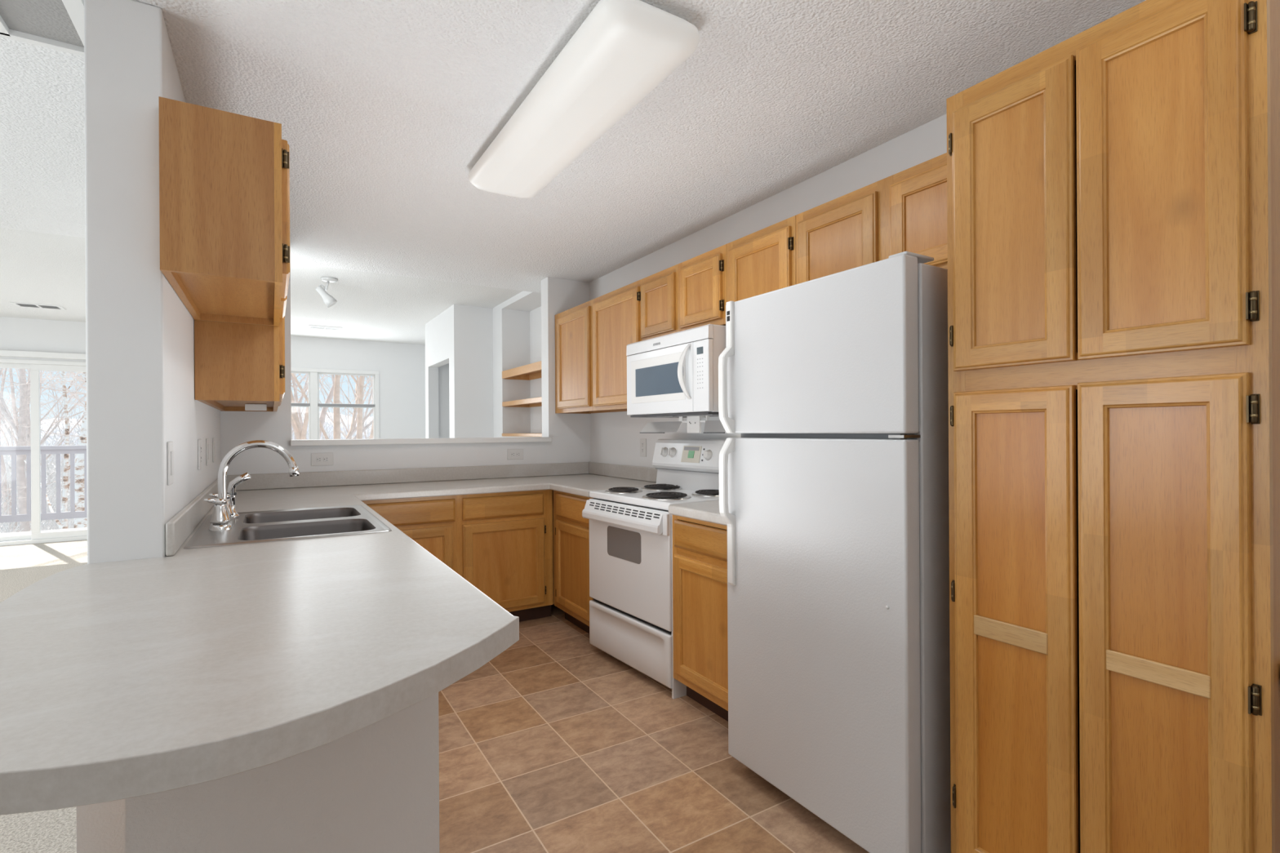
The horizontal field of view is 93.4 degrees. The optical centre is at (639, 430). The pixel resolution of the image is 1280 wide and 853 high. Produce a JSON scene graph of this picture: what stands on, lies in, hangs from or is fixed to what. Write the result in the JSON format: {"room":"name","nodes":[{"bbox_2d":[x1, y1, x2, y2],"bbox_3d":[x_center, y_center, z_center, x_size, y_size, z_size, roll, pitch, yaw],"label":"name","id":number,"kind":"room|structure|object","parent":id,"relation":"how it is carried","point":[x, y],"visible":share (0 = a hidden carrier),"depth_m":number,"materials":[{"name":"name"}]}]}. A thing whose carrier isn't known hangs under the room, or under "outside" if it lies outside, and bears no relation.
{"room":"kitchen","nodes":[
{"label":"kitchen","id":0,"kind":"room"},
{"bbox_2d":[0,527,87,536],"bbox_3d":[-7.622,1.359,7.497,4.000,0.035,1.502,0,0,-31],"label":"floor","id":1,"kind":"structure","parent":0,"point":[10,534],"depth_m":8.01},
{"bbox_2d":[0,445,87,523],"bbox_3d":[-7.909,0.773,7.962,4.000,1.140,0.100,0,0,-31],"label":"balcony railing","id":2,"kind":"object","parent":1,"relation":"on","point":[57,450],"visible":0.31,"depth_m":7.97,"materials":[{"name":"paint"}]},
{"bbox_2d":[84,0,220,564],"bbox_3d":[-1.937,0.053,2.535,0.161,2.418,2.166,0,0,-31],"label":"wall","id":3,"kind":"structure","parent":0,"point":[140,334],"depth_m":1.62,"materials":[{"name":"paint"}]},
{"bbox_2d":[167,441,173,485],"bbox_3d":[-1.343,0.093,1.728,0.009,0.122,0.078,0,0,-31],"label":"light switch","id":4,"kind":"object","parent":3,"relation":"attached to","point":[170,444],"visible":1,"depth_m":1.71,"materials":[{"name":"plastic"}]},
{"bbox_2d":[197,439,201,470],"bbox_3d":[-1.776,0.096,2.436,0.008,0.122,0.078,0,0,-31],"label":"wall outlet","id":5,"kind":"object","parent":3,"relation":"attached to","point":[199,441],"visible":1,"depth_m":2.41,"materials":[{"name":"plastic"}]},
{"bbox_2d":[205,438,209,466],"bbox_3d":[-1.961,0.097,2.739,0.009,0.122,0.078,0,0,-31],"label":"light switch","id":6,"kind":"object","parent":3,"relation":"attached to","point":[207,445],"visible":1,"depth_m":2.71,"materials":[{"name":"plastic"}]},
{"bbox_2d":[212,437,215,462],"bbox_3d":[-2.148,0.098,3.046,0.009,0.122,0.078,0,0,-31],"label":"light switch","id":7,"kind":"object","parent":3,"relation":"attached to","point":[214,438],"visible":1,"depth_m":3.03,"materials":[{"name":"plastic"}]},
{"bbox_2d":[158,96,289,326],"bbox_3d":[-1.357,-0.652,2.023,0.298,0.456,0.836,0,0,-31],"label":"upper cabinet","id":8,"kind":"object","parent":3,"relation":"attached to","point":[224,176],"visible":1,"depth_m":1.68,"materials":[{"name":"brown wood"}]},
{"bbox_2d":[194,315,284,411],"bbox_3d":[-1.940,-0.496,2.979,0.298,0.760,1.400,0,0,-31],"label":"upper cabinet","id":9,"kind":"object","parent":3,"relation":"attached to","point":[237,365],"visible":0.56,"depth_m":2.39,"materials":[{"name":"brown wood"}]},
{"bbox_2d":[244,404,266,410],"bbox_3d":[-2.014,-0.122,3.164,0.095,0.032,0.060,0,0,-31],"label":"light","id":10,"kind":"object","parent":9,"relation":"attached to","point":[247,406],"visible":1,"depth_m":3.14,"materials":[{"name":"white plastic"}]},
{"bbox_2d":[165,462,657,555],"bbox_3d":[-0.845,0.296,3.199,2.390,0.094,2.169,0,0,-31],"label":"backsplash","id":11,"kind":"structure","parent":3,"relation":"attached to","point":[180,526],"depth_m":3.92,"materials":[{"name":"laminate"}]},
{"bbox_2d":[0,316,426,439],"bbox_3d":[-5.156,-0.004,8.053,8.800,2.570,0.120,0,0,-31],"label":"wall","id":12,"kind":"structure","parent":0,"point":[401,367],"depth_m":8.66,"materials":[{"name":"paint"}]},
{"bbox_2d":[0,350,85,359],"bbox_3d":[-6.923,-0.866,6.861,2.530,0.065,0.073,0,0,-31],"label":"blind headrail","id":13,"kind":"object","parent":12,"relation":"attached to","point":[2,353],"visible":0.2,"depth_m":6.88,"materials":[{"name":"white plastic"}]},
{"bbox_2d":[0,358,87,546],"bbox_3d":[-6.960,0.242,6.931,2.450,2.100,0.112,0,0,-31],"label":"door","id":14,"kind":"structure","parent":12,"relation":"in","point":[35,366],"depth_m":6.92,"materials":[{"name":"white plastic"}]},
{"bbox_2d":[290,367,379,439],"bbox_3d":[-4.572,-0.252,8.364,1.825,1.220,0.140,0,0,-31],"label":"window","id":15,"kind":"structure","parent":12,"relation":"in","point":[313,405],"depth_m":8.43,"materials":[{"name":"white plastic"}]},
{"bbox_2d":[76,692,439,852],"bbox_3d":[-0.956,0.822,1.499,0.746,0.868,0.620,0,0,-31],"label":"wall","id":16,"kind":"structure","parent":0,"point":[374,788],"depth_m":1.31,"materials":[{"name":"paint"}]},
{"bbox_2d":[0,227,523,344],"bbox_3d":[-3.944,-1.346,6.056,8.800,0.100,4.860,0,0,-31],"label":"ceiling","id":17,"kind":"structure","parent":0,"point":[36,268],"depth_m":5.78,"materials":[{"name":"white paint"}]},
{"bbox_2d":[9,302,66,310],"bbox_3d":[-6.173,-1.278,6.194,0.370,0.008,0.220,0,0,-31],"label":"ceiling vent","id":18,"kind":"object","parent":17,"relation":"in","point":[16,304],"visible":1,"depth_m":6.19,"materials":[{"name":"white plastic"}]},
{"bbox_2d":[307,324,342,330],"bbox_3d":[-3.952,-1.291,7.575,0.370,0.008,0.220,0,0,-31],"label":"ceiling vent","id":19,"kind":"object","parent":17,"relation":"in","point":[314,326],"visible":1,"depth_m":7.56,"materials":[{"name":"white plastic"}]},
{"bbox_2d":[315,276,337,307],"bbox_3d":[-2.679,-1.178,5.164,0.170,0.250,0.133,0,0,-31],"label":"ceiling spotlight","id":20,"kind":"object","parent":17,"relation":"attached to","point":[329,300],"visible":1,"depth_m":5.13,"materials":[{"name":"metal"}]},
{"bbox_2d":[220,248,590,490],"bbox_3d":[-0.638,0.045,4.677,4.611,2.418,0.135,0,0,-31],"label":"wall","id":21,"kind":"structure","parent":0,"point":[570,433],"depth_m":4.11,"materials":[{"name":"paint"}]},
{"bbox_2d":[311,453,333,466],"bbox_3d":[-1.984,0.179,3.769,0.122,0.078,0.008,0,0,-31],"label":"wall outlet","id":22,"kind":"object","parent":21,"relation":"attached to","point":[317,459],"visible":1,"depth_m":3.77,"materials":[{"name":"plastic"}]},
{"bbox_2d":[315,457,321,462],"bbox_3d":[-1.999,0.179,3.757,0.029,0.029,0.002,0,0,-31],"label":"socket","id":23,"kind":"object","parent":22,"relation":"attached to","point":[317,459],"depth_m":3.76,"materials":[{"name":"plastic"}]},
{"bbox_2d":[323,457,328,461],"bbox_3d":[-1.966,0.179,3.777,0.029,0.029,0.002,0,0,-31],"label":"socket","id":24,"kind":"object","parent":22,"relation":"attached to","point":[325,459],"depth_m":3.78,"materials":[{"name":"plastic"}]},
{"bbox_2d":[289,436,551,446],"bbox_3d":[-1.438,0.072,4.173,1.702,0.037,0.200,0,0,-31],"label":"trim","id":25,"kind":"structure","parent":21,"relation":"attached to","point":[531,439],"depth_m":4.03,"materials":[{"name":"paint"}]},
{"bbox_2d":[507,448,523,459],"bbox_3d":[-0.912,0.173,4.425,0.122,0.078,0.008,0,0,-31],"label":"wall outlet","id":26,"kind":"object","parent":21,"relation":"attached to","point":[513,454],"visible":1,"depth_m":4.42,"materials":[{"name":"plastic"}]},
{"bbox_2d":[0,539,868,852],"bbox_3d":[-1.988,1.287,2.882,8.800,0.050,12.000,0,0,-31],"label":"floor","id":27,"kind":"structure","parent":0,"point":[556,744],"depth_m":2.23,"materials":[{"name":"tile"}]},
{"bbox_2d":[362,489,554,622],"bbox_3d":[-1.228,0.823,3.904,1.244,0.867,0.557,0,0,-31],"label":"base cabinet","id":28,"kind":"object","parent":27,"relation":"on","point":[502,544],"visible":0.55,"depth_m":3.78,"materials":[{"name":"brown wood"}]},
{"bbox_2d":[553,490,593,633],"bbox_3d":[-0.187,0.817,3.868,0.571,0.867,0.592,0,0,-31],"label":"base cabinet","id":29,"kind":"object","parent":27,"relation":"on","point":[571,529],"visible":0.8,"depth_m":3.72,"materials":[{"name":"brown wood"}]},
{"bbox_2d":[582,439,725,688],"bbox_3d":[0.130,0.650,3.250,0.591,1.198,0.746,0,0,-35],"label":"electric range","id":30,"kind":"object","parent":27,"relation":"on","point":[631,607],"visible":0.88,"depth_m":3.12,"materials":[{"name":"white metal"}]},
{"bbox_2d":[589,487,719,510],"bbox_3d":[0.148,0.356,3.264,0.542,0.038,0.746,0,0,-35],"label":"cooktop","id":31,"kind":"object","parent":30,"relation":"in","point":[632,498],"depth_m":3.12,"materials":[{"name":"white metal"}]},
{"bbox_2d":[671,514,728,721],"bbox_3d":[0.515,0.813,2.720,0.571,0.868,0.550,0,0,-31],"label":"base cabinet","id":32,"kind":"object","parent":27,"relation":"on","point":[699,548],"visible":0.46,"depth_m":2.61,"materials":[{"name":"brown wood"}]},
{"bbox_2d":[668,500,727,525],"bbox_3d":[0.512,0.309,2.694,0.601,0.137,0.515,0,0,-31],"label":"countertop","id":33,"kind":"structure","parent":32,"relation":"on","point":[706,511],"depth_m":2.62,"materials":[{"name":"laminate"}]},
{"bbox_2d":[718,251,951,852],"bbox_3d":[0.775,0.384,2.060,0.732,1.722,0.734,0,0,-31],"label":"refrigerator","id":34,"kind":"object","parent":27,"relation":"on","point":[833,488],"visible":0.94,"depth_m":1.75,"materials":[{"name":"white metal"}]},
{"bbox_2d":[946,0,1279,852],"bbox_3d":[1.222,0.186,1.482,0.650,2.111,0.594,0,0,-31],"label":"pantry cabinet","id":35,"kind":"object","parent":27,"relation":"on","point":[1113,189],"visible":1,"depth_m":1.24,"materials":[{"name":"brown wood"}]},
{"bbox_2d":[425,304,493,438],"bbox_3d":[-1.176,-0.028,7.503,2.580,2.570,1.370,0,0,-31],"label":"wall","id":36,"kind":"structure","parent":0,"point":[459,340],"depth_m":6.40,"materials":[{"name":"paint"}]},
{"bbox_2d":[493,291,542,437],"bbox_3d":[-0.884,-0.030,5.742,0.420,2.570,1.939,0,0,-31],"label":"wall niche","id":37,"kind":"object","parent":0,"point":[517,321],"visible":0.24,"depth_m":6.27,"materials":[{"name":"paint"}]},
{"bbox_2d":[502,360,541,380],"bbox_3d":[-0.982,-0.572,5.778,0.305,0.080,1.176,0,0,-31],"label":"niche shelf","id":38,"kind":"object","parent":37,"relation":"attached to","point":[531,371],"visible":0.61,"depth_m":5.97,"materials":[{"name":"brown wood"}]},
{"bbox_2d":[502,396,542,407],"bbox_3d":[-0.980,-0.271,5.778,0.305,0.050,1.176,0,0,-31],"label":"niche shelf","id":39,"kind":"object","parent":37,"relation":"attached to","point":[535,402],"visible":0.58,"depth_m":5.94,"materials":[{"name":"brown wood"}]},
{"bbox_2d":[502,433,542,436],"bbox_3d":[-0.981,0.041,5.776,0.311,0.030,1.176,0,0,-31],"label":"niche shelf","id":40,"kind":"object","parent":37,"relation":"attached to","point":[503,434],"depth_m":5.70,"materials":[{"name":"beige wood"}]},
{"bbox_2d":[0,0,1145,293],"bbox_3d":[-1.611,-1.284,0.362,6.842,0.252,7.290,0,0,-31],"label":"ceiling","id":41,"kind":"structure","parent":0,"point":[385,110],"depth_m":2.16,"materials":[{"name":"white paint"}]},
{"bbox_2d":[0,0,84,56],"bbox_3d":[-1.675,-1.197,1.419,0.514,0.102,0.761,0,0,-31],"label":"access hatch","id":42,"kind":"object","parent":41,"relation":"attached to","point":[55,24],"visible":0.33,"depth_m":1.71,"materials":[{"name":"paint"}]},
{"bbox_2d":[467,0,699,198],"bbox_3d":[-0.293,-1.116,2.204,0.324,0.098,1.340,0,0,-31],"label":"fluorescent ceiling light","id":43,"kind":"object","parent":41,"relation":"attached to","point":[623,50],"visible":1,"depth_m":1.91,"materials":[{"name":"white plastic"}]},
{"bbox_2d":[589,113,946,467],"bbox_3d":[1.421,0.032,1.897,0.120,2.418,6.756,0,0,-31],"label":"wall","id":44,"kind":"structure","parent":0,"point":[615,437],"depth_m":3.26,"materials":[{"name":"paint"}]},
{"bbox_2d":[555,280,640,413],"bbox_3d":[-0.202,-0.507,4.128,0.315,0.747,1.252,0,0,-31],"label":"upper cabinet","id":45,"kind":"object","parent":44,"relation":"attached to","point":[593,336],"visible":0.66,"depth_m":3.97,"materials":[{"name":"brown wood"}]},
{"bbox_2d":[640,438,646,457],"bbox_3d":[0.020,0.115,4.067,0.008,0.122,0.078,0,0,-31],"label":"wall outlet","id":46,"kind":"object","parent":44,"relation":"attached to","point":[642,441],"visible":1,"depth_m":4.06,"materials":[{"name":"plastic"}]},
{"bbox_2d":[640,244,726,341],"bbox_3d":[0.325,-0.696,3.263,0.315,0.377,0.775,0,0,-31],"label":"upper cabinet","id":47,"kind":"object","parent":44,"relation":"attached to","point":[691,293],"visible":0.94,"depth_m":3.12,"materials":[{"name":"brown wood"}]},
{"bbox_2d":[626,324,725,417],"bbox_3d":[0.271,-0.287,3.228,0.444,0.426,0.760,0,0,-31],"label":"microwave oven","id":48,"kind":"object","parent":47,"relation":"attached to","point":[675,375],"visible":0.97,"depth_m":3.04,"materials":[{"name":"white plastic"}]},
{"bbox_2d":[640,415,724,433],"bbox_3d":[0.240,-0.032,3.210,0.102,0.090,0.763,0,0,-31],"label":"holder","id":49,"kind":"object","parent":48,"relation":"attached to","point":[694,423],"visible":0.85,"depth_m":3.15,"materials":[{"name":"white plastic"}]},
{"bbox_2d":[726,215,795,302],"bbox_3d":[0.644,-0.512,2.743,0.315,0.747,0.441,0,0,-31],"label":"upper cabinet","id":50,"kind":"object","parent":44,"relation":"attached to","point":[762,261],"visible":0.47,"depth_m":2.63,"materials":[{"name":"brown wood"}]},
{"bbox_2d":[795,152,947,284],"bbox_3d":[0.981,-0.700,2.190,0.315,0.377,0.850,0,0,-31],"label":"upper cabinet","id":51,"kind":"object","parent":44,"relation":"attached to","point":[906,210],"visible":0.34,"depth_m":2.14,"materials":[{"name":"brown wood"}]},
{"bbox_3d":[-1.313,0.823,2.290,0.570,0.867,2.118,0,0,-31],"label":"base cabinet","id":52,"kind":"object","parent":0,"visible":0},
{"bbox_2d":[0,462,657,815],"bbox_3d":[-0.604,0.316,2.597,2.607,0.137,3.446,0,0,-31],"label":"countertop","id":53,"kind":"structure","parent":52,"relation":"on","point":[119,680],"depth_m":0.98,"materials":[{"name":"laminate"}]},
{"bbox_2d":[203,440,299,530],"bbox_3d":[-1.429,0.190,2.237,0.290,0.308,0.264,0,0,-31],"label":"kitchen faucet","id":54,"kind":"object","parent":53,"relation":"on","point":[222,519],"visible":1,"depth_m":2.19,"materials":[{"name":"silver metal"}]},
{"bbox_2d":[183,505,391,548],"bbox_3d":[-1.306,0.426,2.265,0.574,0.172,0.840,0,0,-31],"label":"sink","id":55,"kind":"object","parent":53,"relation":"in","point":[257,526],"visible":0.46,"depth_m":2.25,"materials":[{"name":"metal"}]},
{"bbox_2d":[226,472,251,518],"bbox_3d":[-1.596,0.255,2.393,0.093,0.178,0.052,0,0,-31],"label":"sprayer","id":56,"kind":"object","parent":55,"relation":"on","point":[233,483],"visible":0.62,"depth_m":2.38,"materials":[{"name":"silver metal"}]},
{"label":"outside","id":57,"kind":"structure","parent":0,"visible":0},
{"bbox_2d":[0,410,373,462],"bbox_3d":[-45.370,0.369,74.232,160.000,7.312,14.000,0,0,-31],"label":"hillside","id":58,"kind":"structure","parent":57,"point":[345,421],"depth_m":64.26,"materials":[{"name":"white snow"}]},
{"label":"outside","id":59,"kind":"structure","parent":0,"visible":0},
{"bbox_2d":[0,462,75,533],"bbox_3d":[-25.533,3.472,41.809,120.000,2.290,75.000,0,0,-31],"label":"snowy ground","id":60,"kind":"structure","parent":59,"point":[8,463],"depth_m":32.73,"materials":[{"name":"white snow"}]},
{"bbox_2d":[0,368,30,532],"bbox_3d":[-14.349,-2.294,12.497,9.146,13.302,10.561,0,0,-23],"label":"bare tree","id":61,"kind":"object","parent":60,"relation":"on","point":[20,464],"visible":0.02,"depth_m":13.33,"materials":[{"name":"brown plant"}]},
{"bbox_2d":[0,368,85,524],"bbox_3d":[-24.645,-2.218,23.669,9.750,13.097,12.827,0,0,-25],"label":"bare tree","id":62,"kind":"object","parent":60,"relation":"on","point":[28,371],"visible":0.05,"depth_m":23.89,"materials":[{"name":"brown plant"}]},
{"bbox_2d":[0,368,86,532],"bbox_3d":[-18.888,-1.956,17.765,9.307,12.502,12.244,0,0,24],"label":"bare tree","id":63,"kind":"object","parent":60,"relation":"on","point":[2,464],"visible":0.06,"depth_m":18.43,"materials":[{"name":"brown plant"}]},
{"bbox_2d":[0,368,87,528],"bbox_3d":[-11.377,-3.465,11.801,9.559,15.605,8.759,0,0,-31],"label":"birch tree","id":64,"kind":"object","parent":60,"relation":"on","point":[82,522],"visible":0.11,"depth_m":10.21,"materials":[{"name":"grey plant"}]},
{"bbox_2d":[0,368,86,428],"bbox_3d":[-16.836,-2.379,20.198,10.561,13.302,9.146,0,0,27],"label":"bare tree","id":65,"kind":"object","parent":60,"relation":"on","point":[46,371],"visible":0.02,"depth_m":17.85,"materials":[{"name":"grey plant"}]},
{"bbox_2d":[0,369,355,417],"bbox_3d":[-15.040,-2.276,19.778,12.827,13.097,9.750,0,0,-15],"label":"bare tree","id":66,"kind":"object","parent":60,"relation":"on","point":[73,372],"visible":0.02,"depth_m":17.22,"materials":[{"name":"grey plant"}]},
{"bbox_2d":[0,397,373,533],"bbox_3d":[-19.717,0.827,24.582,32.062,6.793,36.571,0,0,-31],"label":"thicket","id":67,"kind":"object","parent":60,"relation":"on","point":[51,477],"visible":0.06,"depth_m":22.85,"materials":[{"name":"plant"}]},
{"bbox_2d":[0,368,373,445],"bbox_3d":[-8.130,-2.008,15.461,10.762,12.659,13.402,0,0,-9],"label":"bare tree","id":68,"kind":"object","parent":60,"relation":"on","point":[300,433],"visible":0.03,"depth_m":13.37,"materials":[{"name":"brown plant"}]},
{"bbox_2d":[23,373,373,439],"bbox_3d":[-7.840,-1.627,14.908,11.660,11.906,8.864,0,0,-17],"label":"bare tree","id":69,"kind":"object","parent":60,"relation":"on","point":[324,410],"visible":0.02,"depth_m":14.54,"materials":[{"name":"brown plant"}]},
{"bbox_2d":[291,373,308,439],"bbox_3d":[-15.605,-3.381,25.763,12.145,15.298,10.518,0,0,-40],"label":"bare tree","id":70,"kind":"object","parent":60,"relation":"on","point":[300,382],"visible":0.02,"depth_m":25.88,"materials":[{"name":"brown plant"}]},
{"bbox_2d":[295,373,373,439],"bbox_3d":[-9.041,-2.016,20.324,9.307,12.502,12.244,0,0,15],"label":"bare tree","id":71,"kind":"object","parent":60,"relation":"on","point":[371,400],"visible":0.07,"depth_m":18.07,"materials":[{"name":"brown plant"}]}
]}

